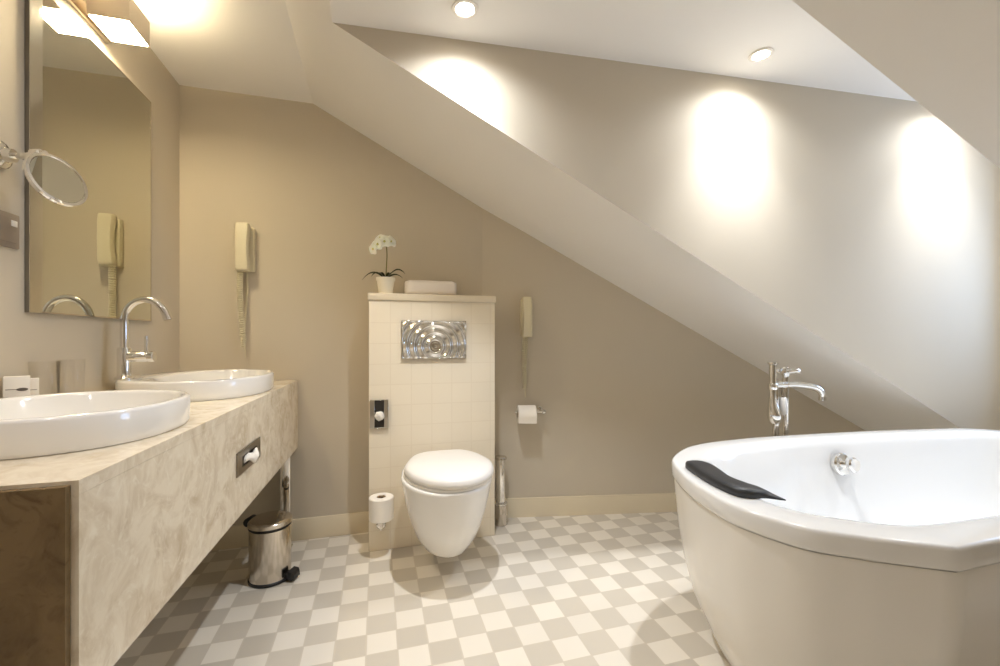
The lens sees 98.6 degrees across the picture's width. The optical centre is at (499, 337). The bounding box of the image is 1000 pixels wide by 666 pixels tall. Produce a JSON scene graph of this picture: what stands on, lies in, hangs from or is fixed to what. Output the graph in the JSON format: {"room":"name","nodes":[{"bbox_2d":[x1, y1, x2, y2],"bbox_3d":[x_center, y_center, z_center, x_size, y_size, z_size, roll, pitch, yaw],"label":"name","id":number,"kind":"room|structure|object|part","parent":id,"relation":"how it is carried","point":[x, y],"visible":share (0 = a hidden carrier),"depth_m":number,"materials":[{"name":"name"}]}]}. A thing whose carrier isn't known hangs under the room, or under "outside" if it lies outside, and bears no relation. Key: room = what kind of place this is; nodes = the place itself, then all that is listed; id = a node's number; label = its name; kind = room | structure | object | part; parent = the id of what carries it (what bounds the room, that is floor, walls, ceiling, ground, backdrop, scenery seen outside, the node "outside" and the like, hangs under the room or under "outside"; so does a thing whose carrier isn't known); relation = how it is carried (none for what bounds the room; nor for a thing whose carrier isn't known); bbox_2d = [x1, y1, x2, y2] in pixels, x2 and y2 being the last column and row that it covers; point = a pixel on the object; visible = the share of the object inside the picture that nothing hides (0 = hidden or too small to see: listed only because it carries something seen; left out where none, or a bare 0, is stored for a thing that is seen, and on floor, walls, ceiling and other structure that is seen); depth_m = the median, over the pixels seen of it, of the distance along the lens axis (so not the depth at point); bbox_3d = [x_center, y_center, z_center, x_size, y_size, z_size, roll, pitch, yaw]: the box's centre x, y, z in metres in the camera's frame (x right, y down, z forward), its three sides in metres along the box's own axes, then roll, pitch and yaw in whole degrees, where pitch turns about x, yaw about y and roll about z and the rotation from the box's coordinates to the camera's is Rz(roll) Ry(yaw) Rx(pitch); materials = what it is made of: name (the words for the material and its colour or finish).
{"room":"bathroom","nodes":[
{"label":"bathroom","id":0,"kind":"room"},
{"bbox_2d":[0,0,178,397],"bbox_3d":[-1.021,-0.088,0.113,0.100,2.223,3.980,0,0,-16],"label":"wall","id":1,"kind":"structure","parent":0,"point":[67,353],"depth_m":1.36,"materials":[{"name":"paint"}]},
{"bbox_2d":[0,210,18,249],"bbox_3d":[-1.235,-0.272,1.072,0.016,0.088,0.091,0,0,-16],"label":"light switch","id":2,"kind":"object","parent":1,"relation":"attached to","point":[9,223],"visible":1,"depth_m":1.08,"materials":[{"name":"silver plastic"}]},
{"bbox_2d":[0,141,87,206],"bbox_3d":[-1.157,-0.409,1.068,0.164,0.156,0.125,0,0,-16],"label":"mirror","id":3,"kind":"object","parent":1,"relation":"attached to","point":[52,177],"visible":1,"depth_m":1.07,"materials":[{"name":"silver metal"}]},
{"bbox_3d":[-1.225,-0.454,1.069,0.032,0.066,0.066,0,0,-16],"label":"wall plate","id":4,"kind":"part","parent":3,"relation":"part of","materials":[{"name":"silver metal"}]},
{"bbox_3d":[-1.174,-0.457,1.074,0.085,0.020,0.019,0,0,0],"label":"swivel arm","id":5,"kind":"part","parent":3,"relation":"part of","materials":[{"name":"silver metal"}]},
{"bbox_2d":[30,156,83,202],"bbox_3d":[-1.109,-0.397,1.080,0.033,0.111,0.116,0,0,8],"label":"mirror glass","id":6,"kind":"object","parent":3,"relation":"attached to","point":[52,177],"depth_m":1.07,"materials":[{"name":"white"}]},
{"bbox_2d":[25,0,150,320],"bbox_3d":[-1.343,-0.515,1.449,0.015,0.893,0.634,0,0,-16],"label":"wall mirror","id":7,"kind":"object","parent":1,"relation":"attached to","point":[92,258],"visible":0.97,"depth_m":1.36,"materials":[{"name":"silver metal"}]},
{"bbox_2d":[67,0,149,46],"bbox_3d":[-1.242,-1.050,1.329,0.142,0.088,0.360,0,0,-16],"label":"lamp","id":8,"kind":"object","parent":1,"relation":"attached to","point":[122,21],"visible":1,"depth_m":1.38,"materials":[{"name":"silver metal"}]},
{"bbox_3d":[-1.304,-1.039,1.312,0.014,0.045,0.360,0,0,-16],"label":"plate","id":9,"kind":"part","parent":8,"relation":"part of","materials":[{"name":"silver metal"}]},
{"bbox_2d":[89,15,147,46],"bbox_3d":[-1.250,-1.009,1.414,0.103,0.006,0.120,0,0,-16],"label":"diffuser","id":10,"kind":"object","parent":8,"relation":"attached to","point":[118,28],"depth_m":1.40,"materials":[{"name":"white glass"}]},
{"bbox_2d":[134,0,312,103],"bbox_3d":[-0.739,-1.239,0.194,0.686,0.080,3.980,0,0,-16],"label":"ceiling","id":11,"kind":"structure","parent":0,"point":[249,47],"depth_m":1.76,"materials":[{"name":"paint"}]},
{"bbox_2d":[179,85,481,524],"bbox_3d":[-0.873,-0.088,2.278,1.575,2.223,0.100,0,0,-16],"label":"wall","id":12,"kind":"structure","parent":0,"point":[316,192],"depth_m":2.19,"materials":[{"name":"paint"}]},
{"bbox_2d":[234,222,255,356],"bbox_3d":[-1.233,-0.227,2.075,0.076,0.644,0.092,0,0,-16],"label":"wall telephone","id":13,"kind":"object","parent":12,"relation":"attached to","point":[245,235],"visible":1,"depth_m":2.06,"materials":[{"name":"beige plastic"}]},
{"bbox_3d":[-1.244,-0.117,2.080,0.028,0.423,0.065,0,0,15],"label":"coiled cord","id":14,"kind":"part","parent":13,"relation":"part of","materials":[{"name":"beige plastic"}]},
{"bbox_2d":[211,511,368,550],"bbox_3d":[-1.089,0.970,2.158,0.895,0.108,0.012,0,0,-16],"label":"baseboard","id":15,"kind":"structure","parent":12,"relation":"attached to","point":[236,536],"depth_m":2.19,"materials":[{"name":"tile"}]},
{"bbox_2d":[114,512,730,665],"bbox_3d":[1.008,1.024,0.694,4.120,0.001,3.980,0,0,-16],"label":"floor","id":16,"kind":"structure","parent":0,"point":[600,589],"depth_m":1.63,"materials":[{"name":"tile"}]},
{"bbox_2d":[0,380,297,665],"bbox_3d":[-1.051,0.619,1.342,0.514,0.810,1.594,0,0,-16],"label":"countertop","id":17,"kind":"structure","parent":16,"relation":"on","point":[95,543],"depth_m":0.75,"materials":[{"name":"beige stone"}]},
{"bbox_2d":[3,375,29,397],"bbox_3d":[-1.214,0.155,1.081,0.031,0.117,0.046,0,0,43],"label":"box","id":18,"kind":"object","parent":17,"relation":"on","point":[13,386],"visible":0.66,"depth_m":1.07,"materials":[{"name":"white"}]},
{"bbox_2d":[30,378,38,394],"bbox_3d":[-1.229,0.159,1.117,0.025,0.108,0.044,0,0,43],"label":"box","id":19,"kind":"object","parent":17,"relation":"on","point":[34,382],"visible":0.22,"depth_m":1.12,"materials":[{"name":"white"}]},
{"bbox_3d":[-0.860,0.387,0.574,0.458,0.334,0.012,0,0,-16],"label":"panel","id":20,"kind":"part","parent":17,"relation":"part of","materials":[{"name":"brown wood"}]},
{"bbox_2d":[0,390,189,459],"bbox_3d":[-0.974,0.213,0.959,0.444,0.138,0.476,0,0,-16],"label":"basin","id":21,"kind":"object","parent":17,"relation":"in","point":[56,423],"visible":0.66,"depth_m":0.89,"materials":[{"name":"white ceramic"}]},
{"bbox_2d":[115,369,273,401],"bbox_3d":[-1.162,0.213,1.685,0.476,0.138,0.580,0,0,-16],"label":"basin","id":22,"kind":"object","parent":17,"relation":"in","point":[202,385],"visible":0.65,"depth_m":1.53,"materials":[{"name":"white ceramic"}]},
{"bbox_2d":[114,296,171,379],"bbox_3d":[-1.242,-0.001,1.499,0.167,0.288,0.054,0,0,-16],"label":"faucet","id":23,"kind":"object","parent":22,"relation":"on","point":[125,356],"visible":1,"depth_m":1.48,"materials":[{"name":"silver metal"}]},
{"bbox_3d":[-1.234,-0.053,1.501,0.152,0.184,0.025,0,0,-16],"label":"spout","id":24,"kind":"part","parent":23,"relation":"part of","materials":[{"name":"silver metal"}]},
{"bbox_3d":[-1.235,0.023,1.501,0.011,0.060,0.011,0,0,-16],"label":"lever","id":25,"kind":"part","parent":23,"relation":"part of","materials":[{"name":"silver metal"}]},
{"bbox_2d":[236,437,259,477],"bbox_3d":[-0.826,0.388,1.417,0.005,0.072,0.236,0,0,-14],"label":"dispenser","id":26,"kind":"object","parent":17,"relation":"attached to","point":[241,466],"visible":0.81,"depth_m":1.37,"materials":[{"name":"silver metal"}]},
{"bbox_2d":[244,447,259,462],"bbox_3d":[-0.814,0.391,1.423,0.029,0.044,0.115,0,0,-16],"label":"tissue","id":27,"kind":"object","parent":26,"relation":"in","point":[254,455],"visible":1,"depth_m":1.40,"materials":[{"name":"white paper"}]},
{"bbox_3d":[-1.041,0.630,2.092,0.055,0.787,0.055,0,0,-16],"label":"leg","id":28,"kind":"part","parent":17,"relation":"part of","materials":[{"name":"silver metal"}]},
{"bbox_2d":[243,510,299,588],"bbox_3d":[-0.974,0.893,1.838,0.228,0.262,0.170,0,0,-16],"label":"pedal bin","id":29,"kind":"object","parent":16,"relation":"on","point":[269,533],"visible":1,"depth_m":1.77,"materials":[{"name":"silver metal"}]},
{"bbox_3d":[-0.980,0.776,1.836,0.170,0.030,0.170,0,0,-16],"label":"lid","id":30,"kind":"part","parent":29,"relation":"part of","materials":[{"name":"silver metal"}]},
{"bbox_2d":[368,293,495,551],"bbox_3d":[-0.357,0.404,2.248,0.635,1.240,0.236,0,0,-16],"label":"housing","id":31,"kind":"object","parent":16,"relation":"on","point":[435,404],"visible":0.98,"depth_m":2.13,"materials":[{"name":"tile"}]},
{"bbox_2d":[370,399,387,428],"bbox_3d":[-0.578,0.365,2.056,0.087,0.138,0.028,0,0,-16],"label":"dispenser","id":32,"kind":"object","parent":31,"relation":"attached to","point":[378,408],"visible":1,"depth_m":2.06,"materials":[{"name":"silver metal"}]},
{"bbox_2d":[376,495,385,530],"bbox_3d":[-0.559,0.828,2.024,0.059,0.185,0.099,0,0,-16],"label":"holder","id":33,"kind":"object","parent":31,"relation":"attached to","point":[381,527],"visible":0.43,"depth_m":2.03,"materials":[{"name":"silver metal"}]},
{"bbox_3d":[-0.571,0.899,2.067,0.044,0.044,0.010,0,0,-16],"label":"wall plate","id":34,"kind":"part","parent":33,"relation":"part of","materials":[{"name":"silver metal"}]},
{"bbox_2d":[369,492,393,523],"bbox_3d":[-0.553,0.792,2.005,0.112,0.104,0.112,0,0,-16],"label":"toilet roll","id":35,"kind":"object","parent":33,"relation":"on","point":[381,510],"visible":1,"depth_m":1.96,"materials":[{"name":"white paper"}]},
{"bbox_2d":[362,234,402,292],"bbox_3d":[-0.573,-0.363,2.124,0.205,0.293,0.092,0,0,-16],"label":"potted orchid","id":36,"kind":"object","parent":31,"relation":"on","point":[385,283],"visible":0.98,"depth_m":2.09,"materials":[{"name":"beige"}]},
{"bbox_3d":[-0.617,-0.434,2.091,0.054,0.057,0.013,0,0,33],"label":"flower","id":37,"kind":"part","parent":36,"relation":"part of","materials":[{"name":"white plant"}]},
{"bbox_3d":[-0.594,-0.457,2.087,0.059,0.060,0.011,0,0,13],"label":"flower","id":38,"kind":"part","parent":36,"relation":"part of","materials":[{"name":"white plant"}]},
{"bbox_3d":[-0.564,-0.472,2.094,0.063,0.064,0.021,0,0,-16],"label":"flower","id":39,"kind":"part","parent":36,"relation":"part of","materials":[{"name":"white plant"}]},
{"bbox_3d":[-0.565,-0.257,2.127,0.092,0.080,0.092,0,0,-16],"label":"pot","id":40,"kind":"part","parent":36,"relation":"part of","materials":[{"name":"beige ceramic"}]},
{"bbox_3d":[-0.579,-0.381,2.109,0.056,0.189,0.016,0,0,-38],"label":"stem","id":41,"kind":"part","parent":36,"relation":"part of","materials":[{"name":"green plant"}]},
{"bbox_3d":[-0.538,-0.476,2.114,0.051,0.059,0.036,0,0,-16],"label":"flower","id":42,"kind":"part","parent":36,"relation":"part of","materials":[{"name":"white plant"}]},
{"bbox_2d":[404,280,456,294],"bbox_3d":[-0.359,-0.254,2.215,0.256,0.074,0.124,0,0,-16],"label":"folded towel","id":43,"kind":"object","parent":31,"relation":"on","point":[410,286],"visible":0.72,"depth_m":2.16,"materials":[{"name":"white fabric"}]},
{"bbox_2d":[402,321,465,358],"bbox_3d":[-0.325,0.009,2.133,0.318,0.186,0.020,0,0,-16],"label":"flush plate","id":44,"kind":"object","parent":31,"relation":"attached to","point":[420,339],"visible":1,"depth_m":2.13,"materials":[{"name":"silver metal"}]},
{"bbox_2d":[401,449,493,557],"bbox_3d":[-0.233,0.742,1.896,0.398,0.412,0.525,0,0,-16],"label":"toilet","id":45,"kind":"object","parent":31,"relation":"attached to","point":[446,492],"visible":1,"depth_m":1.71,"materials":[{"name":"white ceramic"}]},
{"bbox_3d":[-0.224,0.589,1.871,0.380,0.013,0.460,0,0,-16],"label":"seat","id":46,"kind":"part","parent":45,"relation":"part of","materials":[{"name":"white plastic"}]},
{"bbox_3d":[-0.220,0.559,1.871,0.386,0.046,0.471,0,0,-16],"label":"lid","id":47,"kind":"part","parent":45,"relation":"part of","materials":[{"name":"white plastic"}]},
{"bbox_2d":[495,455,506,526],"bbox_3d":[0.004,0.838,2.365,0.074,0.372,0.074,0,0,-16],"label":"toilet brush","id":48,"kind":"object","parent":16,"relation":"on","point":[500,503],"visible":0.9,"depth_m":2.34,"materials":[{"name":"silver metal"}]},
{"bbox_3d":[0.004,0.784,2.365,0.050,0.232,0.050,0,0,-16],"label":"handle","id":49,"kind":"part","parent":48,"relation":"part of","materials":[{"name":"silver metal"}]},
{"bbox_2d":[766,361,827,435],"bbox_3d":[1.381,0.566,2.033,0.314,0.916,0.114,0,0,-16],"label":"faucet","id":50,"kind":"object","parent":16,"relation":"on","point":[777,408],"visible":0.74,"depth_m":1.99,"materials":[{"name":"silver metal"}]},
{"bbox_3d":[1.345,0.175,2.023,0.099,0.078,0.099,0,0,0],"label":"cross handle","id":51,"kind":"part","parent":50,"relation":"part of","materials":[{"name":"silver metal"}]},
{"bbox_3d":[1.444,0.250,2.026,0.199,0.092,0.034,0,0,-4],"label":"spout","id":52,"kind":"part","parent":50,"relation":"part of","materials":[{"name":"silver metal"}]},
{"bbox_2d":[672,428,999,665],"bbox_3d":[1.521,0.724,1.499,2.014,0.600,0.889,0,0,-16],"label":"bathtub","id":53,"kind":"object","parent":16,"relation":"on","point":[882,548],"visible":0.96,"depth_m":1.05,"materials":[{"name":"white ceramic"}]},
{"bbox_2d":[685,460,785,500],"bbox_3d":[0.653,0.411,1.264,0.115,0.025,0.330,0,0,-16],"label":"cushion","id":54,"kind":"object","parent":53,"relation":"on","point":[709,473],"visible":1,"depth_m":1.20,"materials":[{"name":"black fabric"}]},
{"bbox_3d":[1.424,0.524,1.765,0.092,0.092,0.078,0,0,-16],"label":"overflow knob","id":55,"kind":"part","parent":53,"relation":"part of","materials":[{"name":"silver metal"}]},
{"bbox_2d":[495,500,506,526],"bbox_3d":[0.004,0.962,2.365,0.074,0.124,0.074,0,0,-16],"label":"canister","id":56,"kind":"object","parent":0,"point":[500,505],"depth_m":2.33,"materials":[{"name":"silver metal"}]},
{"bbox_2d":[329,0,915,100],"bbox_3d":[1.188,-1.185,1.421,3.425,0.142,1.007,0,0,-13],"label":"ceiling","id":57,"kind":"structure","parent":0,"point":[718,37],"depth_m":1.60,"materials":[{"name":"paint"}]},
{"bbox_2d":[451,0,477,18],"bbox_3d":[-0.119,-1.121,1.467,0.092,0.008,0.092,0,0,-16],"label":"recessed light","id":58,"kind":"object","parent":57,"relation":"in","point":[463,9],"visible":1,"depth_m":1.46,"materials":[{"name":"white"}]},
{"bbox_3d":[-0.119,-1.122,1.467,0.062,0.006,0.062,0,0,-16],"label":"bulb","id":59,"kind":"part","parent":58,"relation":"part of","materials":[{"name":"white glass"}]},
{"bbox_2d":[748,47,773,62],"bbox_3d":[1.062,-1.151,1.750,0.092,0.008,0.092,0,0,-16],"label":"recessed light","id":60,"kind":"object","parent":57,"relation":"in","point":[762,54],"visible":1,"depth_m":1.75,"materials":[{"name":"white"}]},
{"bbox_3d":[1.062,-1.151,1.750,0.062,0.006,0.062,0,0,-16],"label":"bulb","id":61,"kind":"part","parent":60,"relation":"part of","materials":[{"name":"white glass"}]},
{"bbox_2d":[285,0,999,430],"bbox_3d":[1.289,-0.222,0.775,3.534,1.954,3.980,0,0,-16],"label":"ceiling","id":62,"kind":"structure","parent":0,"point":[944,55],"depth_m":1.92,"materials":[{"name":"paint"}]},
{"bbox_2d":[334,23,999,429],"bbox_3d":[1.050,-0.280,1.906,3.375,1.832,0.001,0,0,-13],"label":"wall","id":63,"kind":"structure","parent":0,"point":[868,222],"depth_m":1.98,"materials":[{"name":"paint"}]},
{"bbox_2d":[482,209,864,497],"bbox_3d":[1.296,0.141,2.619,2.817,1.765,0.100,0,0,-5],"label":"wall","id":64,"kind":"structure","parent":0,"point":[623,386],"depth_m":2.50,"materials":[{"name":"paint"}]},
{"bbox_2d":[520,297,531,396],"bbox_3d":[0.152,0.054,2.422,0.066,0.565,0.092,0,0,-5],"label":"wall telephone","id":65,"kind":"object","parent":64,"relation":"attached to","point":[526,302],"visible":1,"depth_m":2.39,"materials":[{"name":"beige plastic"}]},
{"bbox_3d":[0.139,0.163,2.430,0.029,0.348,0.062,0,0,11],"label":"coiled cord","id":66,"kind":"part","parent":65,"relation":"part of","materials":[{"name":"beige plastic"}]},
{"bbox_2d":[515,406,545,413],"bbox_3d":[0.167,0.412,2.425,0.173,0.040,0.088,0,0,-5],"label":"toilet roll holder","id":67,"kind":"object","parent":64,"relation":"attached to","point":[540,409],"visible":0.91,"depth_m":2.40,"materials":[{"name":"silver metal"}]},
{"bbox_2d":[517,405,536,423],"bbox_3d":[0.148,0.425,2.392,0.100,0.100,0.102,0,0,-5],"label":"toilet roll","id":68,"kind":"object","parent":67,"relation":"on","point":[527,414],"visible":0.99,"depth_m":2.35,"materials":[{"name":"white paper"}]},
{"bbox_2d":[495,493,676,517],"bbox_3d":[1.093,0.970,2.545,2.400,0.108,0.012,0,0,-5],"label":"baseboard","id":69,"kind":"structure","parent":64,"relation":"attached to","point":[649,502],"depth_m":2.49,"materials":[{"name":"tile"}]}
]}

